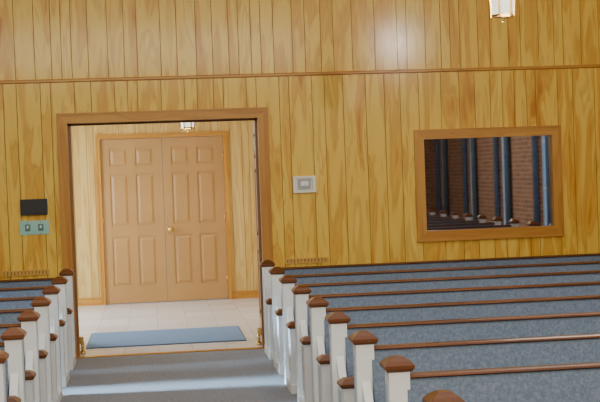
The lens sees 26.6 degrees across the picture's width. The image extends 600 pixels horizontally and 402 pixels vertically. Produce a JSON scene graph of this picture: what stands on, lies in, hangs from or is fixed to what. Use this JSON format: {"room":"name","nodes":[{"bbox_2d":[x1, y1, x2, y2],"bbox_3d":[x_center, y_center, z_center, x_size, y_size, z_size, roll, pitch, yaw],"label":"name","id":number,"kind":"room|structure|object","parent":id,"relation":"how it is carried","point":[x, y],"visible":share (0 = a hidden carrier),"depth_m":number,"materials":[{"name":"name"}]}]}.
{"room":"church","nodes":[
{"label":"church","id":0,"kind":"room"},
{"bbox_2d":[71,121,257,303],"bbox_3d":[-1.979,-0.019,15.347,4.200,2.500,0.140,-2,1,-7],"label":"wall","id":1,"kind":"structure","parent":0,"point":[239,133],"depth_m":15.31,"materials":[{"name":"beige wood"}]},
{"bbox_2d":[100,138,167,303],"bbox_3d":[-2.002,0.239,15.306,0.734,1.973,0.052,-2,1,-7],"label":"door","id":2,"kind":"structure","parent":1,"relation":"in","point":[131,169],"depth_m":15.29,"materials":[{"name":"beige paint"}]},
{"bbox_2d":[95,131,232,304],"bbox_3d":[-1.637,0.200,15.358,1.579,2.037,0.126,-2,1,-7],"label":"door frame","id":3,"kind":"structure","parent":1,"relation":"attached to","point":[223,134],"depth_m":15.28,"materials":[{"name":"brown wood"}]},
{"bbox_2d":[78,290,258,305],"bbox_3d":[-1.926,1.187,15.301,4.200,0.090,0.015,-2,1,-7],"label":"baseboard","id":4,"kind":"structure","parent":1,"relation":"attached to","point":[255,293],"depth_m":15.42,"materials":[{"name":"brown wood"}]},
{"bbox_2d":[162,136,228,300],"bbox_3d":[-1.263,0.211,15.358,0.734,1.973,0.118,-2,1,-7],"label":"door","id":5,"kind":"structure","parent":1,"relation":"in","point":[193,167],"depth_m":15.38,"materials":[{"name":"beige paint"}]},
{"bbox_2d":[60,298,297,401],"bbox_3d":[-0.483,1.500,4.678,12.800,0.100,21.740,-2,1,-7],"label":"floor","id":6,"kind":"structure","parent":0,"point":[248,375],"depth_m":10.37,"materials":[{"name":"carpet"}]},
{"bbox_2d":[0,350,8,401],"bbox_3d":[-3.303,1.142,5.265,4.085,0.788,0.563,-2,1,-7],"label":"pew","id":7,"kind":"object","parent":6,"relation":"on","point":[4,355],"visible":1,"depth_m":5.66,"materials":[{"name":"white wood"}]},
{"bbox_2d":[0,327,26,401],"bbox_3d":[-3.397,1.125,6.079,4.085,0.788,0.563,-2,1,-7],"label":"pew","id":8,"kind":"object","parent":6,"relation":"on","point":[12,337],"visible":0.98,"depth_m":6.47,"materials":[{"name":"walnut"},{"name":"white paint"},{"name":"blue fabric"}]},
{"bbox_2d":[0,310,40,401],"bbox_3d":[-3.493,1.108,6.893,4.085,0.788,0.563,-2,1,-7],"label":"pew","id":9,"kind":"object","parent":6,"relation":"on","point":[28,319],"visible":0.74,"depth_m":7.29,"materials":[{"name":"walnut"},{"name":"white paint"},{"name":"blue fabric"}]},
{"bbox_2d":[0,297,52,401],"bbox_3d":[-3.587,1.090,7.708,4.085,0.788,0.563,-2,1,-7],"label":"pew","id":10,"kind":"object","parent":6,"relation":"on","point":[40,304],"visible":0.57,"depth_m":8.10,"materials":[{"name":"walnut"},{"name":"white paint"},{"name":"blue fabric"}]},
{"bbox_2d":[0,286,62,401],"bbox_3d":[-3.682,1.073,8.522,4.085,0.788,0.563,-2,1,-7],"label":"pew","id":11,"kind":"object","parent":6,"relation":"on","point":[51,292],"visible":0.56,"depth_m":8.90,"materials":[{"name":"walnut"},{"name":"white paint"},{"name":"blue fabric"}]},
{"bbox_2d":[0,276,69,386],"bbox_3d":[-3.777,1.056,9.336,4.085,0.788,0.563,-2,1,-7],"label":"pew","id":12,"kind":"object","parent":6,"relation":"on","point":[59,281],"visible":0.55,"depth_m":9.71,"materials":[{"name":"walnut"},{"name":"white paint"},{"name":"blue fabric"}]},
{"bbox_2d":[0,268,75,369],"bbox_3d":[-3.872,1.038,10.151,4.085,0.788,0.563,-2,1,-7],"label":"pew","id":13,"kind":"object","parent":6,"relation":"on","point":[67,273],"visible":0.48,"depth_m":10.53,"materials":[{"name":"walnut"},{"name":"white paint"},{"name":"blue fabric"}]},
{"bbox_2d":[86,326,246,348],"bbox_3d":[-1.269,1.286,12.049,1.450,0.010,1.090,-2,1,-7],"label":"door mat","id":14,"kind":"object","parent":6,"relation":"on","point":[223,333],"visible":1,"depth_m":11.97,"materials":[{"name":"fabric"}]},
{"bbox_2d":[76,347,264,357],"bbox_3d":[-1.104,1.308,10.981,1.630,0.008,0.070,-2,1,-7],"label":"threshold","id":15,"kind":"object","parent":6,"relation":"on","point":[250,347],"depth_m":10.96,"materials":[{"name":"brown wood"}]},
{"bbox_2d":[260,253,599,359],"bbox_3d":[1.626,0.824,10.787,3.877,0.788,0.563,-2,1,-7],"label":"pew","id":16,"kind":"object","parent":6,"relation":"on","point":[266,265],"visible":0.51,"depth_m":10.86,"materials":[{"name":"walnut"},{"name":"white paint"},{"name":"fabric"}]},
{"bbox_2d":[268,261,599,374],"bbox_3d":[1.721,0.842,9.973,3.877,0.788,0.563,-2,1,-7],"label":"pew","id":17,"kind":"object","parent":6,"relation":"on","point":[276,273],"visible":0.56,"depth_m":10.03,"materials":[{"name":"walnut"},{"name":"white paint"},{"name":"fabric"}]},
{"bbox_2d":[279,270,599,393],"bbox_3d":[1.816,0.859,9.159,3.877,0.788,0.563,-2,1,-7],"label":"pew","id":18,"kind":"object","parent":6,"relation":"on","point":[288,282],"visible":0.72,"depth_m":9.20,"materials":[{"name":"walnut"},{"name":"white paint"},{"name":"fabric"}]},
{"bbox_2d":[422,389,464,401],"bbox_3d":[2.385,0.963,4.273,3.877,0.788,0.563,-2,1,-7],"label":"pew","id":19,"kind":"object","parent":6,"relation":"on","point":[447,395],"visible":1,"depth_m":4.23,"materials":[{"name":"brown wood"}]},
{"bbox_2d":[291,281,599,401],"bbox_3d":[1.911,0.876,8.344,3.877,0.788,0.563,-2,1,-7],"label":"pew","id":20,"kind":"object","parent":6,"relation":"on","point":[301,293],"visible":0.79,"depth_m":8.37,"materials":[{"name":"walnut"},{"name":"white paint"},{"name":"fabric"}]},
{"bbox_2d":[306,295,599,401],"bbox_3d":[2.006,0.893,7.530,3.877,0.788,0.563,-2,1,-7],"label":"pew","id":21,"kind":"object","parent":6,"relation":"on","point":[319,327],"visible":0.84,"depth_m":7.55,"materials":[{"name":"walnut"},{"name":"white paint"},{"name":"fabric"}]},
{"bbox_2d":[325,311,599,401],"bbox_3d":[2.101,0.911,6.716,3.877,0.788,0.563,-2,1,-7],"label":"pew","id":22,"kind":"object","parent":6,"relation":"on","point":[340,346],"visible":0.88,"depth_m":6.73,"materials":[{"name":"walnut"},{"name":"white paint"},{"name":"fabric"}]},
{"bbox_2d":[348,330,599,401],"bbox_3d":[2.196,0.928,5.901,3.877,0.788,0.563,-2,1,-7],"label":"pew","id":23,"kind":"object","parent":6,"relation":"on","point":[369,377],"visible":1,"depth_m":5.91,"materials":[{"name":"walnut"},{"name":"white paint"},{"name":"blue-grey upholstery fabric"}]},
{"bbox_2d":[379,355,599,401],"bbox_3d":[2.291,0.945,5.087,3.877,0.788,0.563,-2,1,-7],"label":"pew","id":24,"kind":"object","parent":6,"relation":"on","point":[575,382],"visible":1,"depth_m":5.09,"materials":[{"name":"walnut"},{"name":"white paint"},{"name":"blue-grey upholstery fabric"}]},
{"bbox_2d":[0,0,599,279],"bbox_3d":[-1.302,-0.783,10.989,12.400,4.200,0.160,-2,1,-7],"label":"wall","id":25,"kind":"structure","parent":0,"point":[352,133],"depth_m":11.09,"materials":[{"name":"wood"}]},
{"bbox_2d":[1,269,48,276],"bbox_3d":[-2.335,0.613,10.808,0.400,0.045,0.020,-2,1,-7],"label":"air vent","id":26,"kind":"object","parent":25,"relation":"in","point":[45,271],"visible":1,"depth_m":10.80,"materials":[{"name":"wood"}]},
{"bbox_2d":[20,199,47,214],"bbox_3d":[-2.260,0.051,10.794,0.224,0.134,0.040,-2,1,-7],"label":"display box","id":27,"kind":"object","parent":25,"relation":"attached to","point":[27,206],"visible":1,"depth_m":10.78,"materials":[{"name":"black plastic"}]},
{"bbox_2d":[19,220,48,234],"bbox_3d":[-2.258,0.226,10.805,0.244,0.120,0.026,-2,1,-7],"label":"switch plate","id":28,"kind":"object","parent":25,"relation":"attached to","point":[38,227],"visible":1,"depth_m":10.79,"materials":[{"name":"green plastic"}]},
{"bbox_2d":[79,336,85,353],"bbox_3d":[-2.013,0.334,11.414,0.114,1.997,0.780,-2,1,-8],"label":"door stop","id":29,"kind":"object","parent":25,"relation":"in","point":[81,339],"depth_m":11.09,"materials":[{"name":"gold metal"}]},
{"bbox_2d":[56,107,272,356],"bbox_3d":[-1.149,0.265,11.015,1.806,2.093,0.188,-2,1,-7],"label":"trim","id":30,"kind":"structure","parent":25,"relation":"attached to","point":[259,115],"depth_m":10.95,"materials":[{"name":"brown wood"}]},
{"bbox_2d":[252,122,261,344],"bbox_3d":[-0.395,0.271,11.601,0.114,1.997,0.780,-2,1,-5],"label":"door","id":31,"kind":"structure","parent":25,"relation":"in","point":[259,330],"depth_m":11.84,"materials":[{"name":"brown wood"}]},
{"bbox_2d":[0,64,599,83],"bbox_3d":[-1.302,-1.052,10.893,12.400,0.031,0.020,-2,1,-7],"label":"trim rail","id":32,"kind":"object","parent":25,"relation":"attached to","point":[592,65],"visible":1,"depth_m":11.03,"materials":[{"name":"brown wood"}]},
{"bbox_2d":[293,176,315,192],"bbox_3d":[0.039,-0.145,11.061,0.200,0.144,0.035,-2,1,-7],"label":"thermostat cover","id":33,"kind":"object","parent":25,"relation":"attached to","point":[301,184],"visible":1,"depth_m":11.05,"materials":[{"name":"beige plastic"}]},
{"bbox_2d":[285,257,327,263],"bbox_3d":[0.057,0.519,11.085,0.380,0.045,0.020,-2,1,-7],"label":"air vent","id":34,"kind":"object","parent":25,"relation":"in","point":[316,259],"visible":1,"depth_m":11.08,"materials":[{"name":"wood"}]},
{"bbox_2d":[414,125,564,241],"bbox_3d":[1.675,-0.156,11.279,1.330,0.988,0.080,-2,1,-7],"label":"window","id":35,"kind":"structure","parent":25,"relation":"in","point":[492,182],"depth_m":11.29,"materials":[{"name":"brown wood"}]},
{"bbox_3d":[-0.384,-2.750,2.394,12.800,0.100,17.360,-2,1,-7],"label":"ceiling","id":36,"kind":"structure","parent":0,"visible":0},
{"bbox_2d":[489,0,514,21],"bbox_3d":[1.273,-2.028,8.161,0.190,1.755,0.165,-2,1,-7],"label":"pendant lantern","id":37,"kind":"object","parent":36,"relation":"hanging from","point":[499,9],"visible":1,"depth_m":8.13,"materials":[{"name":"white glass"}]},
{"bbox_3d":[-1.780,-1.273,13.209,4.400,0.100,4.380,-2,1,-7],"label":"ceiling","id":38,"kind":"structure","parent":0,"visible":0},
{"bbox_2d":[179,122,194,131],"bbox_3d":[-1.171,-0.978,13.135,0.190,0.530,0.165,-2,1,-7],"label":"pendant lantern","id":39,"kind":"object","parent":38,"relation":"hanging from","point":[185,126],"visible":0.14,"depth_m":13.09,"materials":[{"name":"white glass"}]}
]}

